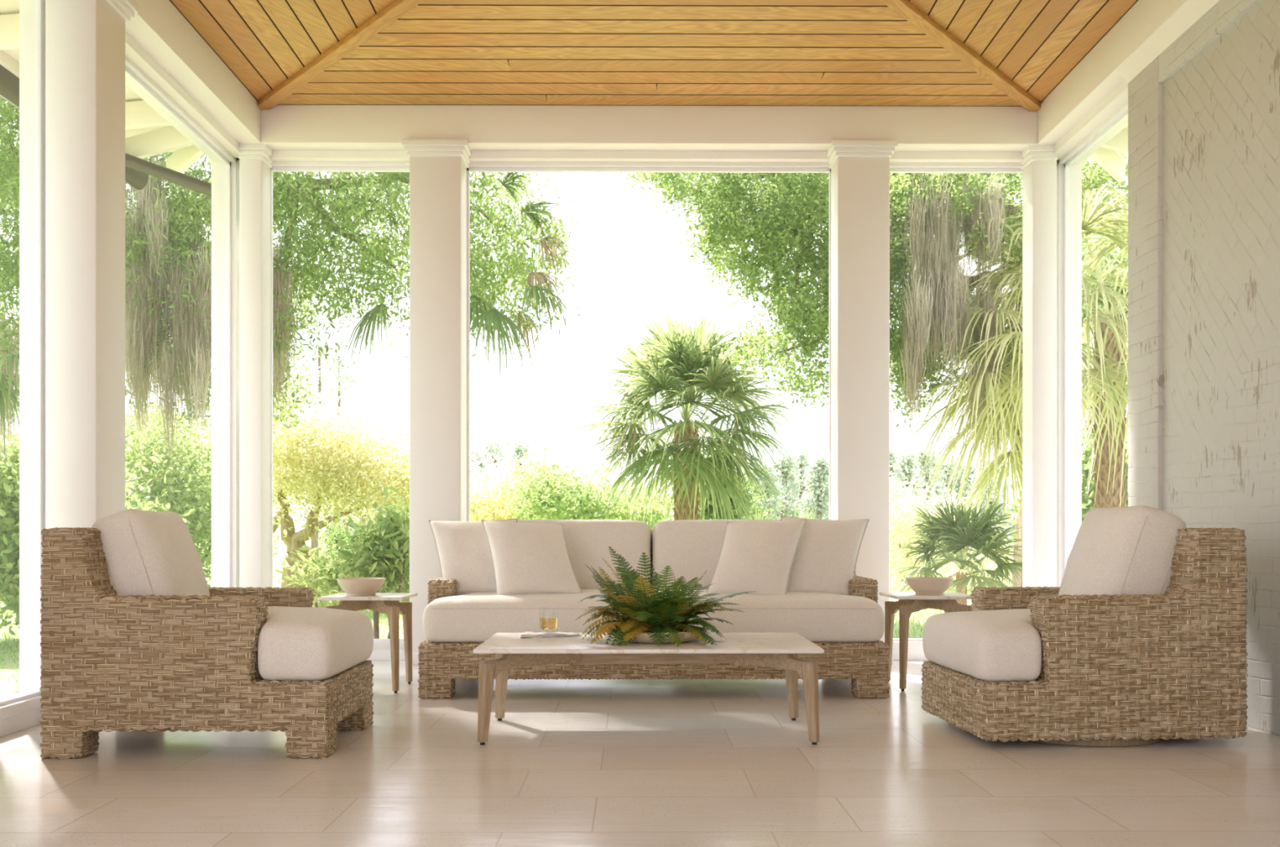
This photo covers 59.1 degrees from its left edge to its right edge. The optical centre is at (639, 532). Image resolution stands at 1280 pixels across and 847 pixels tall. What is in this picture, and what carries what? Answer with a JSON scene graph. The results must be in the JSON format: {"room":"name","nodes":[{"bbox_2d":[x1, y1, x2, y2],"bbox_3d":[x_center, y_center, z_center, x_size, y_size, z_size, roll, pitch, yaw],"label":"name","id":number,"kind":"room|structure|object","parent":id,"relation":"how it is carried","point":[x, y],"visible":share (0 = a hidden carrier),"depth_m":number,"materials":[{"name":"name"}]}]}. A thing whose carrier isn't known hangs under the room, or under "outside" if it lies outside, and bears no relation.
{"room":"sunroom","nodes":[
{"label":"sunroom","id":0,"kind":"room"},
{"bbox_2d":[124,0,261,159],"bbox_3d":[-2.592,-0.956,2.452,0.325,3.632,10.135,0,0,0],"label":"beam","id":1,"kind":"structure","parent":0,"point":[159,40],"depth_m":6.33,"materials":[{"name":"paint"}]},
{"bbox_2d":[0,707,41,737],"bbox_3d":[-2.710,0.820,2.484,0.090,0.080,10.200,0,0,0],"label":"baseboard","id":2,"kind":"structure","parent":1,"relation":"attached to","point":[19,722],"depth_m":4.88,"materials":[{"name":"white paint"}]},
{"bbox_2d":[0,0,45,719],"bbox_3d":[-2.747,-0.823,4.879,0.165,3.366,0.650,0,0,0],"label":"window","id":3,"kind":"structure","parent":1,"relation":"in","point":[32,12],"depth_m":5.11,"materials":[{"name":"white paint"}]},
{"bbox_2d":[0,0,211,196],"bbox_3d":[-3.241,-0.851,4.731,1.145,4.022,7.500,0,0,0],"label":"eave","id":4,"kind":"object","parent":1,"relation":"attached to","point":[148,134],"visible":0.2,"depth_m":7.60,"materials":[{"name":"paint"}]},
{"bbox_2d":[124,54,239,587],"bbox_3d":[-2.756,-0.823,6.434,0.165,3.366,2.300,0,0,0],"label":"window","id":5,"kind":"structure","parent":1,"relation":"in","point":[227,167],"depth_m":7.49,"materials":[{"name":"white paint"}]},
{"bbox_2d":[256,0,424,110],"bbox_3d":[-1.190,-2.896,6.067,3.570,0.321,0.085,0,0,45],"label":"trim","id":6,"kind":"structure","parent":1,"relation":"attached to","point":[397,8],"depth_m":6.62,"materials":[{"name":"brown wood"}]},
{"bbox_2d":[271,161,409,649],"bbox_3d":[-1.996,-0.823,7.626,1.179,3.366,0.165,0,0,0],"label":"window","id":7,"kind":"structure","parent":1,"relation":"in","point":[277,166],"depth_m":7.57,"materials":[{"name":"white paint"}]},
{"bbox_2d":[366,648,928,661],"bbox_3d":[0.062,0.820,7.615,5.545,0.080,0.090,0,0,0],"label":"baseboard","id":8,"kind":"structure","parent":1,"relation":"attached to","point":[913,654],"depth_m":7.56,"materials":[{"name":"white paint"}]},
{"bbox_2d":[0,660,1279,846],"bbox_3d":[0.160,0.935,2.561,6.250,0.150,10.320,0,0,0],"label":"floor","id":9,"kind":"structure","parent":0,"point":[717,762],"depth_m":3.95,"materials":[{"name":"tile"}]},
{"bbox_2d":[45,0,138,528],"bbox_3d":[-2.544,-0.837,5.235,0.275,3.394,0.384,0,0,0],"label":"column","id":10,"kind":"structure","parent":9,"relation":"on","point":[85,39],"depth_m":5.09,"materials":[{"name":"white paint"}]},
{"bbox_2d":[40,509,373,759],"bbox_3d":[-1.724,0.387,4.667,1.117,0.959,0.785,0,0,0],"label":"wicker armchair","id":11,"kind":"object","parent":9,"relation":"on","point":[135,635],"visible":1,"depth_m":4.28,"materials":[{"name":"brown wicker"}]},
{"bbox_2d":[91,509,209,595],"bbox_3d":[-2.011,0.150,4.665,0.303,0.473,0.472,-19,0,0],"label":"cushion","id":12,"kind":"object","parent":11,"relation":"on","point":[144,553],"depth_m":4.45,"materials":[{"name":"beige fabric"}]},
{"bbox_2d":[257,606,373,680],"bbox_3d":[-1.618,0.443,4.668,0.905,0.264,0.768,0,0,0],"label":"seat cushion","id":13,"kind":"object","parent":11,"relation":"on","point":[295,643],"depth_m":4.33,"materials":[{"name":"beige fabric"}]},
{"bbox_2d":[237,143,273,587],"bbox_3d":[-2.527,-0.837,7.464,0.190,3.394,0.242,0,0,0],"label":"column","id":14,"kind":"structure","parent":9,"relation":"on","point":[255,162],"depth_m":7.38,"materials":[{"name":"white paint"}]},
{"bbox_2d":[317,592,417,693],"bbox_3d":[-1.492,0.603,6.226,0.450,0.514,0.450,0,0,0],"label":"side table","id":15,"kind":"object","parent":9,"relation":"on","point":[388,603],"visible":0.72,"depth_m":6.11,"materials":[{"name":"wood"}]},
{"bbox_2d":[336,577,386,595],"bbox_3d":[-1.531,0.300,6.206,0.265,0.092,0.265,0,0,0],"label":"bowl","id":16,"kind":"object","parent":15,"relation":"on","point":[351,586],"visible":1,"depth_m":6.12,"materials":[{"name":"beige ceramic"}]},
{"bbox_2d":[401,138,471,665],"bbox_3d":[-1.327,-0.837,7.423,0.420,3.394,0.299,0,0,0],"label":"column","id":17,"kind":"structure","parent":9,"relation":"on","point":[438,167],"depth_m":7.32,"materials":[{"name":"white paint"}]},
{"bbox_2d":[472,632,824,745],"bbox_3d":[0.033,0.663,4.870,1.400,0.394,0.750,0,0,0],"label":"coffee table","id":18,"kind":"object","parent":9,"relation":"on","point":[771,650],"visible":1,"depth_m":4.66,"materials":[{"name":"wood"}]},
{"bbox_2d":[520,631,582,638],"bbox_3d":[-0.402,0.459,5.062,0.281,0.018,0.174,0,0,-10],"label":"napkin","id":19,"kind":"object","parent":18,"relation":"on","point":[526,634],"visible":1,"depth_m":5.03,"materials":[{"name":"white fabric"}]},
{"bbox_2d":[539,617,557,629],"bbox_3d":[-0.410,0.394,5.068,0.085,0.112,0.085,0,0,0],"label":"glass","id":20,"kind":"object","parent":19,"relation":"on","point":[546,623],"visible":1,"depth_m":5.04,"materials":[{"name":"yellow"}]},
{"bbox_2d":[608,625,706,643],"bbox_3d":[0.075,0.440,4.861,0.430,0.052,0.430,0,0,0],"label":"bowl","id":21,"kind":"object","parent":18,"relation":"on","point":[683,633],"depth_m":4.67,"materials":[{"name":"ceramic"}]},
{"bbox_2d":[574,546,755,646],"bbox_3d":[0.057,0.264,4.852,0.677,0.405,0.676,0,0,38],"label":"potted fern","id":22,"kind":"object","parent":18,"relation":"on","point":[664,618],"visible":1,"depth_m":4.73,"materials":[{"name":"green plant"}]},
{"bbox_2d":[417,519,889,699],"bbox_3d":[0.069,0.395,6.369,2.445,0.942,1.108,0,0,0],"label":"wicker sofa","id":23,"kind":"object","parent":9,"relation":"on","point":[850,628],"visible":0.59,"depth_m":5.84,"materials":[{"name":"beige fabric"}]},
{"bbox_2d":[427,518,518,595],"bbox_3d":[-0.926,0.144,6.306,0.524,0.449,0.273,0,0,-7],"label":"throw pillow","id":24,"kind":"object","parent":23,"relation":"on","point":[464,553],"visible":0.53,"depth_m":6.23,"materials":[{"name":"beige fabric"}]},
{"bbox_2d":[480,520,582,595],"bbox_3d":[-0.592,0.141,6.163,0.547,0.423,0.306,0,0,-8],"label":"throw pillow","id":25,"kind":"object","parent":23,"relation":"on","point":[527,558],"visible":0.95,"depth_m":6.08,"materials":[{"name":"beige fabric"}]},
{"bbox_2d":[494,519,650,589],"bbox_3d":[-0.467,0.161,6.647,1.058,0.459,0.292,0,-14,0],"label":"cushion","id":26,"kind":"object","parent":23,"relation":"on","point":[587,541],"depth_m":6.53,"materials":[{"name":"beige fabric"}]},
{"bbox_2d":[422,589,884,643],"bbox_3d":[0.070,0.450,6.263,2.413,0.259,0.896,0,0,0],"label":"seat cushion","id":27,"kind":"object","parent":23,"relation":"on","point":[448,617],"depth_m":5.83,"materials":[{"name":"beige fabric"}]},
{"bbox_2d":[652,519,780,589],"bbox_3d":[0.602,0.161,6.654,1.058,0.459,0.292,0,-14,0],"label":"cushion","id":28,"kind":"object","parent":23,"relation":"on","point":[691,548],"depth_m":6.53,"materials":[{"name":"beige fabric"}]},
{"bbox_2d":[706,519,807,595],"bbox_3d":[0.636,0.148,6.152,0.539,0.443,0.311,0,0,10],"label":"throw pillow","id":29,"kind":"object","parent":23,"relation":"on","point":[758,557],"visible":0.89,"depth_m":6.08,"materials":[{"name":"beige fabric"}]},
{"bbox_2d":[780,515,869,595],"bbox_3d":[1.019,0.136,6.297,0.534,0.465,0.295,0,0,7],"label":"throw pillow","id":30,"kind":"object","parent":23,"relation":"on","point":[826,556],"visible":0.73,"depth_m":6.22,"materials":[{"name":"beige fabric"}]},
{"bbox_2d":[826,139,897,665],"bbox_3d":[1.452,-0.837,7.439,0.424,3.394,0.299,0,0,0],"label":"column","id":31,"kind":"structure","parent":9,"relation":"on","point":[860,168],"depth_m":7.33,"materials":[{"name":"white paint"}]},
{"bbox_2d":[879,592,972,691],"bbox_3d":[1.608,0.603,6.310,0.450,0.514,0.450,0,0,0],"label":"side table","id":32,"kind":"object","parent":9,"relation":"on","point":[908,603],"visible":0.57,"depth_m":6.18,"materials":[{"name":"brown wood"}]},
{"bbox_2d":[905,577,954,595],"bbox_3d":[1.613,0.300,6.295,0.265,0.092,0.265,0,0,0],"label":"bowl","id":33,"kind":"object","parent":32,"relation":"on","point":[920,585],"visible":1,"depth_m":6.21,"materials":[{"name":"beige ceramic"}]},
{"bbox_2d":[1020,145,1058,587],"bbox_3d":[2.637,-0.837,7.495,0.205,3.394,0.242,0,0,0],"label":"column","id":34,"kind":"structure","parent":9,"relation":"on","point":[1038,164],"depth_m":7.42,"materials":[{"name":"white paint"}]},
{"bbox_2d":[920,506,1248,746],"bbox_3d":[1.861,0.374,4.886,1.108,0.972,0.815,0,0,-4],"label":"swivel armchair","id":35,"kind":"object","parent":9,"relation":"on","point":[1141,639],"visible":1,"depth_m":4.51,"materials":[{"name":"wicker"}]},
{"bbox_2d":[922,608,1041,681],"bbox_3d":[1.736,0.469,4.876,0.857,0.264,0.797,0,0,-4],"label":"seat cushion","id":36,"kind":"object","parent":35,"relation":"on","point":[977,645],"depth_m":4.56,"materials":[{"name":"beige fabric"}]},
{"bbox_2d":[1057,506,1186,595],"bbox_3d":[2.079,0.154,4.901,0.328,0.520,0.503,19,-1,-4],"label":"cushion","id":37,"kind":"object","parent":35,"relation":"on","point":[1131,550],"depth_m":4.67,"materials":[{"name":"beige fabric"}]},
{"bbox_2d":[235,104,1059,163],"bbox_3d":[0.063,-2.624,7.498,5.545,0.296,0.325,0,0,0],"label":"beam","id":38,"kind":"structure","parent":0,"point":[293,133],"depth_m":7.34,"materials":[{"name":"paint"}]},
{"bbox_2d":[466,161,831,521],"bbox_3d":[0.064,-0.823,7.638,2.652,3.366,0.165,0,0,0],"label":"window","id":39,"kind":"structure","parent":38,"relation":"in","point":[473,166],"depth_m":7.58,"materials":[{"name":"white paint"}]},
{"bbox_2d":[889,162,1022,649],"bbox_3d":[2.117,-0.823,7.650,1.171,3.366,0.165,0,0,0],"label":"window","id":40,"kind":"structure","parent":38,"relation":"in","point":[895,167],"depth_m":7.59,"materials":[{"name":"white paint"}]},
{"bbox_2d":[880,0,1041,111],"bbox_3d":[1.333,-2.896,6.082,0.085,0.321,3.570,0,0,45],"label":"trim","id":41,"kind":"structure","parent":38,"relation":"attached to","point":[905,9],"depth_m":6.62,"materials":[{"name":"brown wood"}]},
{"bbox_2d":[1090,125,1128,182],"bbox_3d":[3.294,-2.704,6.919,0.990,0.316,2.998,0,0,0],"label":"eave","id":42,"kind":"object","parent":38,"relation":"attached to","point":[1107,157],"visible":0.09,"depth_m":7.94,"materials":[{"name":"paint"}]},
{"bbox_2d":[169,0,1138,106],"bbox_3d":[0.093,-2.982,2.517,5.645,0.425,10.237,0,0,0],"label":"ceiling","id":43,"kind":"structure","parent":0,"point":[438,52],"depth_m":6.62,"materials":[{"name":"brown wood"}]},
{"bbox_2d":[1036,0,1279,736],"bbox_3d":[2.875,-0.956,2.485,0.520,3.632,10.135,0,0,0],"label":"wall","id":44,"kind":"structure","parent":0,"point":[1199,80],"depth_m":5.40,"materials":[{"name":"paint"}]},
{"bbox_2d":[1056,100,1128,586],"bbox_3d":[2.877,-0.823,6.852,0.165,3.366,1.530,0,0,0],"label":"window","id":45,"kind":"structure","parent":44,"relation":"in","point":[1068,168],"depth_m":7.53,"materials":[{"name":"white paint"}]},
{"bbox_3d":[0.160,1.160,2.576,6.350,0.300,10.350,0,0,0],"label":"foundation","id":46,"kind":"object","parent":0,"visible":0},
{"bbox_2d":[207,156,214,587],"bbox_3d":[-2.820,-0.693,7.603,0.120,3.706,0.180,0,0,0],"label":"porch post","id":47,"kind":"object","parent":46,"relation":"on","point":[212,163],"visible":0.1,"depth_m":7.53,"materials":[{"name":"white paint"}]},
{"bbox_2d":[1080,160,1085,527],"bbox_3d":[2.920,-0.693,7.647,0.130,3.706,0.180,0,0,0],"label":"porch post","id":48,"kind":"object","parent":46,"relation":"on","point":[1083,163],"visible":0.07,"depth_m":7.58,"materials":[{"name":"white paint"}]},
{"label":"outside","id":49,"kind":"structure","parent":0,"visible":0},
{"bbox_2d":[0,536,1013,698],"bbox_3d":[-0.914,1.210,153.997,520.000,0.099,332.000,0,0,0],"label":"lawn","id":50,"kind":"structure","parent":49,"point":[12,688],"depth_m":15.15,"materials":[{"name":"green plant"}]},
{"bbox_2d":[0,346,19,453],"bbox_3d":[-5.319,-0.192,9.243,1.553,2.803,0.808,0,0,23],"label":"palm","id":51,"kind":"object","parent":50,"relation":"on","point":[7,391],"visible":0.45,"depth_m":9.00,"materials":[{"name":"green plant"}]},
{"bbox_2d":[0,429,195,636],"bbox_3d":[-6.295,0.015,12.242,3.820,2.457,2.588,0,0,41],"label":"shrub","id":52,"kind":"object","parent":50,"relation":"on","point":[9,476],"visible":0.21,"depth_m":11.51,"materials":[{"name":"green plant"}]},
{"bbox_2d":[124,393,297,587],"bbox_3d":[-6.476,-0.257,15.979,3.095,3.587,5.067,0,0,-26],"label":"shrub","id":53,"kind":"object","parent":50,"relation":"on","point":[192,476],"visible":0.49,"depth_m":14.87,"materials":[{"name":"green plant"}]},
{"bbox_2d":[0,67,582,488],"bbox_3d":[-3.373,-3.749,11.152,13.468,9.932,7.043,0,0,-17],"label":"live oak","id":54,"kind":"object","parent":50,"relation":"on","point":[168,268],"visible":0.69,"depth_m":10.04,"materials":[{"name":"green plant"}]},
{"bbox_2d":[276,338,369,556],"bbox_3d":[-13.155,-3.343,46.080,3.378,9.114,3.576,0,0,-45],"label":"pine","id":55,"kind":"object","parent":50,"relation":"on","point":[325,362],"visible":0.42,"depth_m":45.91,"materials":[{"name":"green plant"}]},
{"bbox_2d":[272,542,386,610],"bbox_3d":[-2.627,0.637,9.825,1.121,1.163,1.310,0,0,0],"label":"shrub","id":56,"kind":"object","parent":50,"relation":"on","point":[312,579],"visible":0.55,"depth_m":9.55,"materials":[{"name":"green plant"}]},
{"bbox_2d":[302,509,359,603],"bbox_3d":[-4.382,0.438,16.934,1.298,1.563,1.562,0,0,0],"label":"shrub","id":57,"kind":"object","parent":50,"relation":"on","point":[335,539],"visible":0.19,"depth_m":16.75,"materials":[{"name":"green plant"}]},
{"bbox_2d":[302,346,371,535],"bbox_3d":[-14.722,-3.955,54.709,3.495,10.337,3.130,0,0,-14],"label":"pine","id":58,"kind":"object","parent":50,"relation":"on","point":[340,386],"visible":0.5,"depth_m":54.85,"materials":[{"name":"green plant"}]},
{"bbox_2d":[193,370,507,597],"bbox_3d":[-5.591,-0.960,20.912,6.428,4.371,4.799,0,0,-3],"label":"bush","id":59,"kind":"object","parent":50,"relation":"on","point":[313,469],"visible":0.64,"depth_m":19.85,"materials":[{"name":"green plant"}]},
{"bbox_2d":[297,479,409,639],"bbox_3d":[-2.230,0.396,9.571,1.233,1.649,1.635,0,0,0],"label":"shrub","id":60,"kind":"object","parent":50,"relation":"on","point":[382,546],"visible":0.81,"depth_m":9.20,"materials":[{"name":"green plant"}]},
{"bbox_2d":[340,172,575,387],"bbox_3d":[-1.605,-1.226,10.092,2.165,4.873,1.276,0,0,16],"label":"palm","id":61,"kind":"object","parent":50,"relation":"on","point":[498,317],"visible":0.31,"depth_m":9.82,"materials":[{"name":"green plant"}]},
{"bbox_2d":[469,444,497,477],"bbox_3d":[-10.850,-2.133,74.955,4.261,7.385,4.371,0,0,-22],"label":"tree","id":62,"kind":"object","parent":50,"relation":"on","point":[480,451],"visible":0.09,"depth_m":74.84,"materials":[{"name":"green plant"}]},
{"bbox_2d":[477,434,520,480],"bbox_3d":[-11.811,-3.230,90.912,5.454,9.185,4.587,0,0,0],"label":"tree","id":63,"kind":"object","parent":50,"relation":"on","point":[493,450],"visible":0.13,"depth_m":90.65,"materials":[{"name":"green plant"}]},
{"bbox_2d":[403,436,634,521],"bbox_3d":[-3.913,-0.794,34.062,7.644,4.118,6.150,0,0,6],"label":"shrub","id":64,"kind":"object","parent":50,"relation":"on","point":[494,508],"visible":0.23,"depth_m":32.55,"materials":[{"name":"green plant"}]},
{"bbox_2d":[501,437,539,482],"bbox_3d":[-11.269,-3.542,105.824,4.849,10.715,4.587,0,0,0],"label":"tree","id":65,"kind":"object","parent":50,"relation":"on","point":[519,449],"visible":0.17,"depth_m":105.64,"materials":[{"name":"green plant"}]},
{"bbox_2d":[499,446,674,530],"bbox_3d":[-0.724,-0.375,25.923,4.883,3.252,4.614,0,0,-3],"label":"shrub","id":66,"kind":"object","parent":50,"relation":"on","point":[537,499],"visible":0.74,"depth_m":25.00,"materials":[{"name":"green plant"}]},
{"bbox_2d":[622,483,663,518],"bbox_3d":[-0.135,-1.779,120.668,8.816,7.960,7.790,0,0,0],"label":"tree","id":67,"kind":"object","parent":50,"relation":"on","point":[631,483],"visible":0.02,"depth_m":120.54,"materials":[{"name":"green plant"}]},
{"bbox_2d":[559,308,814,520],"bbox_3d":[0.723,-1.111,16.951,3.654,4.642,3.632,0,0,-23],"label":"palm","id":68,"kind":"object","parent":50,"relation":"on","point":[682,366],"visible":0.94,"depth_m":16.39,"materials":[{"name":"green plant"}]},
{"bbox_2d":[666,450,783,519],"bbox_3d":[1.464,-0.126,19.003,2.055,2.693,1.875,0,0,0],"label":"shrub","id":69,"kind":"object","parent":50,"relation":"on","point":[708,514],"visible":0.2,"depth_m":18.62,"materials":[{"name":"green plant"}]},
{"bbox_2d":[737,470,762,514],"bbox_3d":[8.560,-1.953,90.010,4.102,6.541,3.578,0,0,0],"label":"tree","id":70,"kind":"object","parent":50,"relation":"on","point":[743,470],"visible":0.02,"depth_m":89.82,"materials":[{"name":"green plant"}]},
{"bbox_2d":[737,504,778,519],"bbox_3d":[1.257,0.446,12.484,1.087,1.528,0.891,0,0,33],"label":"palmetto","id":71,"kind":"object","parent":50,"relation":"on","point":[758,517],"visible":0.03,"depth_m":12.57,"materials":[{"name":"green plant"}]},
{"bbox_2d":[749,461,791,519],"bbox_3d":[9.365,-1.971,84.994,4.396,6.781,4.413,0,0,0],"label":"tree","id":72,"kind":"object","parent":50,"relation":"on","point":[774,477],"visible":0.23,"depth_m":84.70,"materials":[{"name":"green plant"}]},
{"bbox_2d":[766,452,807,518],"bbox_3d":[12.931,-3.005,103.010,5.160,8.606,4.345,0,0,0],"label":"tree","id":73,"kind":"object","parent":50,"relation":"on","point":[787,475],"visible":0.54,"depth_m":102.70,"materials":[{"name":"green plant"}]},
{"bbox_2d":[762,506,823,519],"bbox_3d":[1.711,0.462,12.226,1.050,1.497,0.851,0,0,0],"label":"palmetto","id":74,"kind":"object","parent":50,"relation":"on","point":[795,515],"visible":0.06,"depth_m":12.13,"materials":[{"name":"green plant"}]},
{"bbox_2d":[777,447,818,519],"bbox_3d":[15.899,-3.554,109.865,5.817,9.534,5.580,0,0,0],"label":"tree","id":75,"kind":"object","parent":50,"relation":"on","point":[805,457],"visible":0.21,"depth_m":109.43,"materials":[{"name":"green plant"}]},
{"bbox_2d":[794,454,828,519],"bbox_3d":[13.989,-2.396,87.960,4.690,7.394,3.856,0,0,0],"label":"tree","id":76,"kind":"object","parent":50,"relation":"on","point":[820,494],"visible":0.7,"depth_m":87.63,"materials":[{"name":"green plant"}]},
{"bbox_2d":[806,456,828,519],"bbox_3d":[17.047,-2.743,99.090,5.258,8.554,4.716,0,0,0],"label":"tree","id":77,"kind":"object","parent":50,"relation":"on","point":[828,456],"visible":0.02,"depth_m":98.62,"materials":[{"name":"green plant"}]},
{"bbox_2d":[619,153,1128,587],"bbox_3d":[2.722,-1.694,11.964,6.024,5.832,3.148,0,0,0],"label":"live oak","id":78,"kind":"object","parent":50,"relation":"on","point":[933,290],"visible":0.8,"depth_m":11.02,"materials":[{"name":"green plant"}]},
{"bbox_2d":[889,446,904,536],"bbox_3d":[23.413,-3.379,106.039,5.464,9.538,4.266,0,0,0],"label":"tree","id":79,"kind":"object","parent":50,"relation":"on","point":[892,460],"visible":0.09,"depth_m":105.43,"materials":[{"name":"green plant"}]},
{"bbox_2d":[889,447,932,546],"bbox_3d":[19.536,-2.455,84.067,5.443,7.785,4.501,0,0,0],"label":"tree","id":80,"kind":"object","parent":50,"relation":"on","point":[906,461],"visible":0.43,"depth_m":83.68,"materials":[{"name":"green plant"}]},
{"bbox_2d":[910,442,949,546],"bbox_3d":[22.671,-2.906,91.120,4.754,8.633,4.080,0,0,0],"label":"tree","id":81,"kind":"object","parent":50,"relation":"on","point":[926,479],"visible":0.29,"depth_m":90.61,"materials":[{"name":"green plant"}]},
{"bbox_2d":[924,454,974,542],"bbox_3d":[29.017,-3.021,108.146,6.427,9.397,5.522,0,0,0],"label":"tree","id":82,"kind":"object","parent":50,"relation":"on","point":[957,487],"visible":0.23,"depth_m":107.43,"materials":[{"name":"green plant"}]},
{"bbox_2d":[889,466,1014,591],"bbox_3d":[6.604,0.269,23.887,5.204,3.264,3.832,0,0,0],"label":"shrub","id":83,"kind":"object","parent":50,"relation":"on","point":[899,516],"visible":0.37,"depth_m":23.20,"materials":[{"name":"green plant"}]},
{"bbox_2d":[889,494,1022,604],"bbox_3d":[2.752,0.437,9.613,1.314,1.546,1.331,0,0,-43],"label":"palmetto","id":84,"kind":"object","parent":50,"relation":"on","point":[966,532],"visible":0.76,"depth_m":9.46,"materials":[{"name":"green plant"}]},
{"bbox_2d":[938,456,985,511],"bbox_3d":[31.431,-2.947,109.970,6.150,9.229,5.220,0,0,0],"label":"tree","id":85,"kind":"object","parent":50,"relation":"on","point":[971,468],"visible":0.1,"depth_m":109.40,"materials":[{"name":"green plant"}]},
{"bbox_2d":[962,459,1014,541],"bbox_3d":[25.464,-2.057,84.568,5.865,6.882,5.712,0,0,0],"label":"tree","id":86,"kind":"object","parent":50,"relation":"on","point":[991,500],"visible":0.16,"depth_m":83.59,"materials":[{"name":"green plant"}]},
{"bbox_2d":[892,157,1128,572],"bbox_3d":[4.631,-1.275,11.716,4.215,4.970,4.078,0,0,3],"label":"palm","id":87,"kind":"object","parent":50,"relation":"on","point":[1108,388],"visible":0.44,"depth_m":10.74,"materials":[{"name":"green plant"}]},
{"bbox_2d":[1000,425,1128,538],"bbox_3d":[6.392,-0.197,16.037,3.040,2.847,2.638,0,0,0],"label":"shrub","id":88,"kind":"object","parent":50,"relation":"on","point":[1087,503],"visible":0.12,"depth_m":15.38,"materials":[{"name":"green plant"}]},
{"bbox_2d":[1081,216,1128,446],"bbox_3d":[7.069,-1.849,16.991,2.277,6.123,3.267,0,0,27],"label":"slim tree","id":89,"kind":"object","parent":50,"relation":"on","point":[1114,251],"visible":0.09,"depth_m":16.24,"materials":[{"name":"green plant"}]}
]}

